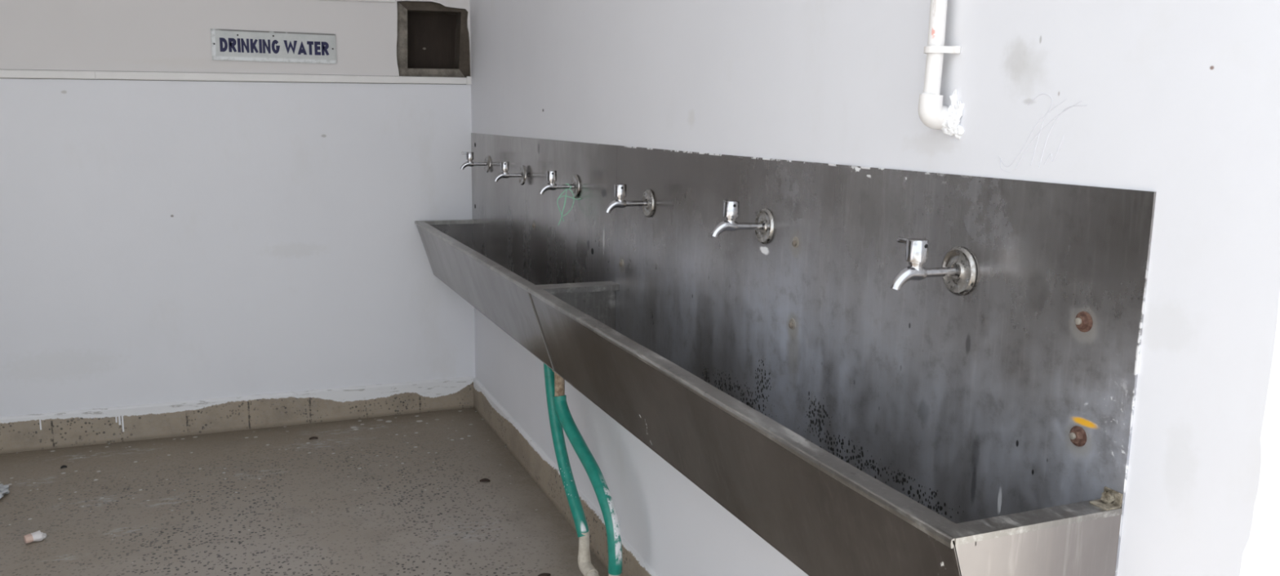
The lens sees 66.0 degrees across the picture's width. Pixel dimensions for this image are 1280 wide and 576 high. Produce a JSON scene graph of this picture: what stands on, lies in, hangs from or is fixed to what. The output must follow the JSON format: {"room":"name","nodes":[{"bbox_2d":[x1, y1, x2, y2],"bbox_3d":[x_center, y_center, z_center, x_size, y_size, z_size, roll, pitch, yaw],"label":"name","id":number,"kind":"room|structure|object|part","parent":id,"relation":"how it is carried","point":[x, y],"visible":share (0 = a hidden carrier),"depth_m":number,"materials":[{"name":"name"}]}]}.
{"room":"drinking water area","nodes":[
{"label":"drinking water area","id":0,"kind":"room"},
{"bbox_2d":[0,0,475,417],"bbox_3d":[-2.354,-0.809,4.056,3.300,2.950,0.240,-3,11,-22],"label":"wall","id":1,"kind":"structure","parent":0,"point":[162,242],"depth_m":4.24,"materials":[{"name":"paint"}]},
{"bbox_2d":[0,69,96,79],"bbox_3d":[-3.014,-0.795,3.647,1.769,0.071,0.013,-3,11,-22],"label":"trim","id":2,"kind":"structure","parent":1,"relation":"attached to","point":[4,73],"depth_m":3.91,"materials":[{"name":"white paint"}]},
{"bbox_2d":[0,376,473,453],"bbox_3d":[-2.332,0.589,4.177,3.288,0.155,0.012,-3,11,-22],"label":"baseboard","id":3,"kind":"structure","parent":1,"relation":"attached to","point":[70,428],"depth_m":4.37,"materials":[{"name":"stone"}]},
{"bbox_2d":[210,28,336,64],"bbox_3d":[-1.558,-1.030,4.210,0.500,0.127,0.009,-3,11,-22],"label":"sign plate","id":4,"kind":"object","parent":1,"relation":"attached to","point":[226,44],"visible":1,"depth_m":4.21,"materials":[{"name":"paint"}]},
{"bbox_2d":[95,71,471,84],"bbox_3d":[-1.486,-0.907,4.257,1.529,0.056,0.019,-3,11,-22],"label":"trim","id":5,"kind":"structure","parent":1,"relation":"attached to","point":[100,75],"depth_m":4.22,"materials":[{"name":"white paint"}]},
{"bbox_2d":[321,0,395,2],"bbox_3d":[-2.456,-1.184,3.809,2.965,0.130,0.012,-3,11,-22],"label":"trim","id":6,"kind":"structure","parent":1,"relation":"attached to","point":[373,1],"depth_m":4.32,"materials":[{"name":"white paint"}]},
{"bbox_2d":[0,407,608,575],"bbox_3d":[-1.280,1.166,1.727,3.740,0.120,5.940,-3,11,-22],"label":"floor","id":7,"kind":"structure","parent":0,"point":[398,495],"depth_m":3.55,"materials":[{"name":"concrete"}]},
{"bbox_2d":[0,484,8,498],"bbox_3d":[-2.375,0.746,3.614,0.105,0.034,0.168,-3,11,-22],"label":"plastic bag","id":8,"kind":"object","parent":7,"relation":"on","point":[3,489],"visible":1,"depth_m":3.62,"materials":[{"name":"white plastic"}]},
{"bbox_2d":[23,530,46,543],"bbox_3d":[-1.987,0.817,3.241,0.062,0.031,0.050,-9,14,-44],"label":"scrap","id":9,"kind":"object","parent":7,"relation":"on","point":[38,535],"visible":1,"depth_m":3.23,"materials":[{"name":"white paper"}]},
{"bbox_2d":[480,478,489,481],"bbox_3d":[-0.602,0.747,3.828,0.039,0.009,0.023,-3,11,-22],"label":"scrap","id":10,"kind":"object","parent":7,"relation":"on","point":[483,479],"visible":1,"depth_m":3.83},
{"bbox_2d":[537,573,551,575],"bbox_3d":[-0.298,0.887,3.039,0.050,0.009,0.021,-3,11,-22],"label":"scrap","id":11,"kind":"object","parent":7,"relation":"on","point":[542,574],"visible":1,"depth_m":3.04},
{"bbox_2d":[577,530,620,575],"bbox_3d":[0.100,0.926,2.318,0.041,0.180,1.454,-3,11,-22],"label":"pipe","id":12,"kind":"object","parent":7,"relation":"on","point":[587,569],"visible":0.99,"depth_m":2.94,"materials":[{"name":"beige plastic"}]},
{"bbox_2d":[553,395,622,575],"bbox_3d":[-0.155,0.553,2.848,0.044,0.410,0.417,-4,11,-28],"label":"hose","id":13,"kind":"object","parent":12,"relation":"attached to","point":[602,493],"visible":1,"depth_m":2.75,"materials":[{"name":"green rubber"}]},
{"bbox_2d":[554,370,811,575],"bbox_3d":[0.181,0.393,2.100,0.189,0.015,1.822,-3,11,-22],"label":"wall","id":14,"kind":"structure","parent":0,"point":[787,554],"depth_m":2.01,"materials":[{"name":"paint"}]},
{"bbox_2d":[469,0,1279,575],"bbox_3d":[0.067,-0.563,2.830,0.241,2.950,3.906,-3,11,-22],"label":"wall","id":15,"kind":"structure","parent":0,"point":[1178,100],"depth_m":1.40,"materials":[{"name":"paint"}]},
{"bbox_2d":[414,133,617,371],"bbox_3d":[-0.555,-0.231,3.728,0.274,0.670,1.903,-3,11,-22],"label":"sink","id":16,"kind":"object","parent":15,"relation":"attached to","point":[513,242],"visible":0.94,"depth_m":3.54,"materials":[{"name":"silver metal"}]},
{"bbox_3d":[-0.916,-0.185,4.625,0.267,0.263,0.002,-3,11,-22],"label":"plate","id":17,"kind":"part","parent":16,"relation":"part of","materials":[{"name":"metal"}]},
{"bbox_2d":[460,151,490,173],"bbox_3d":[-0.715,-0.544,4.271,0.128,0.090,0.076,-3,11,-22],"label":"water tap","id":18,"kind":"object","parent":16,"relation":"attached to","point":[469,155],"visible":1,"depth_m":4.26,"materials":[{"name":"silver metal"}]},
{"bbox_3d":[-0.748,-0.529,4.260,0.058,0.038,0.023,-3,11,-22],"label":"spout","id":19,"kind":"part","parent":18,"relation":"part of","materials":[{"name":"silver metal"}]},
{"bbox_3d":[-0.735,-0.571,4.258,0.032,0.033,0.032,-1,10,-12],"label":"handle","id":20,"kind":"part","parent":18,"relation":"part of","materials":[{"name":"silver metal"}]},
{"bbox_2d":[433,274,554,371],"bbox_3d":[-0.523,0.090,3.797,0.189,0.015,1.898,-3,11,-22],"label":"basin","id":21,"kind":"object","parent":16,"relation":"in","point":[481,310],"depth_m":3.51,"materials":[{"name":"metal"}]},
{"bbox_2d":[493,161,526,185],"bbox_3d":[-0.493,-0.433,3.730,0.123,0.090,0.076,-3,11,-22],"label":"water tap","id":22,"kind":"object","parent":16,"relation":"attached to","point":[504,166],"visible":1,"depth_m":3.72,"materials":[{"name":"silver metal"}]},
{"bbox_3d":[-0.523,-0.418,3.720,0.058,0.038,0.023,-3,11,-22],"label":"spout","id":23,"kind":"part","parent":22,"relation":"part of","materials":[{"name":"silver metal"}]},
{"bbox_3d":[-0.510,-0.460,3.718,0.032,0.033,0.032,-1,10,-12],"label":"handle","id":24,"kind":"part","parent":22,"relation":"part of","materials":[{"name":"silver metal"}]},
{"bbox_2d":[552,370,564,396],"bbox_3d":[-0.242,0.296,2.972,0.044,0.110,0.044,-3,11,-22],"label":"stub","id":25,"kind":"object","parent":16,"relation":"attached to","point":[559,383],"visible":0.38,"depth_m":2.96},
{"bbox_2d":[538,170,579,198],"bbox_3d":[-0.266,-0.334,3.187,0.126,0.090,0.076,-3,11,-22],"label":"water tap","id":26,"kind":"object","parent":16,"relation":"attached to","point":[551,175],"visible":0.99,"depth_m":3.18,"materials":[{"name":"silver metal"}]},
{"bbox_3d":[-0.298,-0.320,3.176,0.058,0.038,0.023,-3,11,-22],"label":"spout","id":27,"kind":"part","parent":26,"relation":"part of","materials":[{"name":"silver metal"}]},
{"bbox_3d":[-0.284,-0.361,3.175,0.032,0.033,0.032,-2,10,-16],"label":"handle","id":28,"kind":"part","parent":26,"relation":"part of","materials":[{"name":"silver metal"}]},
{"bbox_2d":[556,183,581,225],"bbox_3d":[-0.225,-0.271,3.203,0.082,0.136,0.038,4,10,16],"label":"thread","id":29,"kind":"object","parent":26,"relation":"hanging from","point":[566,196],"visible":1,"depth_m":3.20},
{"bbox_2d":[543,363,590,537],"bbox_3d":[-0.233,0.480,3.045,0.046,0.499,0.338,-4,11,-25],"label":"hose","id":30,"kind":"object","parent":16,"relation":"attached to","point":[557,431],"visible":0.85,"depth_m":3.04,"materials":[{"name":"green rubber"}]},
{"bbox_2d":[471,133,617,284],"bbox_3d":[-0.430,-0.238,3.779,0.004,0.668,1.903,-3,11,-22],"label":"backsplash","id":31,"kind":"structure","parent":15,"relation":"attached to","point":[505,212],"depth_m":3.55,"materials":[{"name":"metal"}]},
{"bbox_2d":[473,377,657,575],"bbox_3d":[-0.073,0.822,3.033,0.012,0.147,3.880,-3,11,-22],"label":"baseboard","id":32,"kind":"structure","parent":15,"relation":"attached to","point":[545,473],"depth_m":3.68,"materials":[{"name":"stone"}]},
{"bbox_2d":[526,145,1155,575],"bbox_3d":[0.148,0.072,2.031,0.275,0.670,1.827,-3,11,-22],"label":"sink","id":33,"kind":"object","parent":15,"relation":"attached to","point":[856,424],"visible":0.99,"depth_m":1.62,"materials":[{"name":"metal"}]},
{"bbox_3d":[-0.198,0.124,2.893,0.267,0.263,0.002,-3,11,-22],"label":"plate","id":34,"kind":"part","parent":33,"relation":"part of","materials":[{"name":"metal"}]},
{"bbox_2d":[618,259,623,267],"bbox_3d":[-0.056,-0.071,2.863,0.008,0.023,0.023,-3,11,-22],"label":"washer","id":35,"kind":"object","parent":33,"relation":"in","point":[620,261],"depth_m":2.86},
{"bbox_2d":[604,183,654,217],"bbox_3d":[-0.034,-0.232,2.628,0.126,0.090,0.076,-3,11,-22],"label":"water tap","id":36,"kind":"object","parent":33,"relation":"attached to","point":[647,203],"visible":1,"depth_m":2.62,"materials":[{"name":"silver metal"}]},
{"bbox_3d":[-0.066,-0.217,2.617,0.058,0.038,0.023,-3,11,-22],"label":"spout","id":37,"kind":"part","parent":36,"relation":"part of","materials":[{"name":"silver metal"}]},
{"bbox_3d":[-0.052,-0.259,2.615,0.032,0.033,0.032,-2,10,-18],"label":"handle","id":38,"kind":"part","parent":36,"relation":"part of","materials":[{"name":"silver metal"}]},
{"bbox_2d":[710,200,773,244],"bbox_3d":[0.205,-0.135,2.050,0.128,0.093,0.076,-3,11,-22],"label":"water tap","id":39,"kind":"object","parent":33,"relation":"attached to","point":[763,225],"visible":1,"depth_m":2.04,"materials":[{"name":"silver metal"}]},
{"bbox_3d":[0.173,-0.122,2.039,0.058,0.038,0.023,-1,10,-22],"label":"spout","id":40,"kind":"part","parent":39,"relation":"part of","materials":[{"name":"silver metal"}]},
{"bbox_3d":[0.188,-0.163,2.038,0.032,0.033,0.032,-1,10,-19],"label":"handle","id":41,"kind":"part","parent":39,"relation":"part of","materials":[{"name":"silver metal"}]},
{"bbox_2d":[788,318,795,329],"bbox_3d":[0.305,0.073,1.991,0.008,0.023,0.023,-3,11,-22],"label":"washer","id":42,"kind":"object","parent":33,"relation":"in","point":[791,321],"depth_m":1.99,"materials":[{"name":"beige metal"}]},
{"bbox_2d":[791,236,799,248],"bbox_3d":[0.307,-0.091,1.963,0.008,0.023,0.023,-3,11,-22],"label":"washer","id":43,"kind":"object","parent":33,"relation":"in","point":[795,240],"depth_m":1.96,"materials":[{"name":"beige metal"}]},
{"bbox_2d":[889,237,976,295],"bbox_3d":[0.435,-0.030,1.497,0.126,0.090,0.076,-3,11,-22],"label":"water tap","id":44,"kind":"object","parent":33,"relation":"attached to","point":[957,271],"visible":1,"depth_m":1.49,"materials":[{"name":"silver metal"}]},
{"bbox_3d":[0.403,-0.071,1.500,0.008,0.009,0.026,-7,12,-37],"label":"lever","id":45,"kind":"part","parent":44,"relation":"part of","materials":[{"name":"silver metal"}]},
{"bbox_3d":[0.403,-0.015,1.486,0.058,0.038,0.023,-3,11,-22],"label":"spout","id":46,"kind":"part","parent":44,"relation":"part of","materials":[{"name":"silver metal"}]},
{"bbox_3d":[0.417,-0.057,1.484,0.032,0.033,0.032,-7,12,-37],"label":"handle","id":47,"kind":"part","parent":44,"relation":"part of","materials":[{"name":"silver metal"}]},
{"bbox_3d":[0.490,0.420,1.235,0.267,0.263,0.002,-3,11,-22],"label":"plate","id":48,"kind":"part","parent":33,"relation":"part of","materials":[{"name":"metal"}]},
{"bbox_2d":[1068,426,1086,446],"bbox_3d":[0.582,0.199,1.319,0.012,0.028,0.028,-3,11,-22],"label":"washer","id":49,"kind":"object","parent":33,"relation":"in","point":[1077,434],"depth_m":1.31,"materials":[{"name":"metal"}]},
{"bbox_2d":[1074,311,1092,332],"bbox_3d":[0.581,0.045,1.300,0.012,0.028,0.028,-3,11,-22],"label":"washer","id":50,"kind":"object","parent":33,"relation":"in","point":[1082,320],"depth_m":1.30,"materials":[{"name":"metal"}]},
{"bbox_2d":[918,0,964,139],"bbox_3d":[0.472,-1.008,1.400,0.060,1.576,0.082,-3,11,-22],"label":"pipe","id":51,"kind":"object","parent":15,"relation":"attached to","point":[932,113],"visible":1,"depth_m":1.51,"materials":[{"name":"paint"}]}
]}

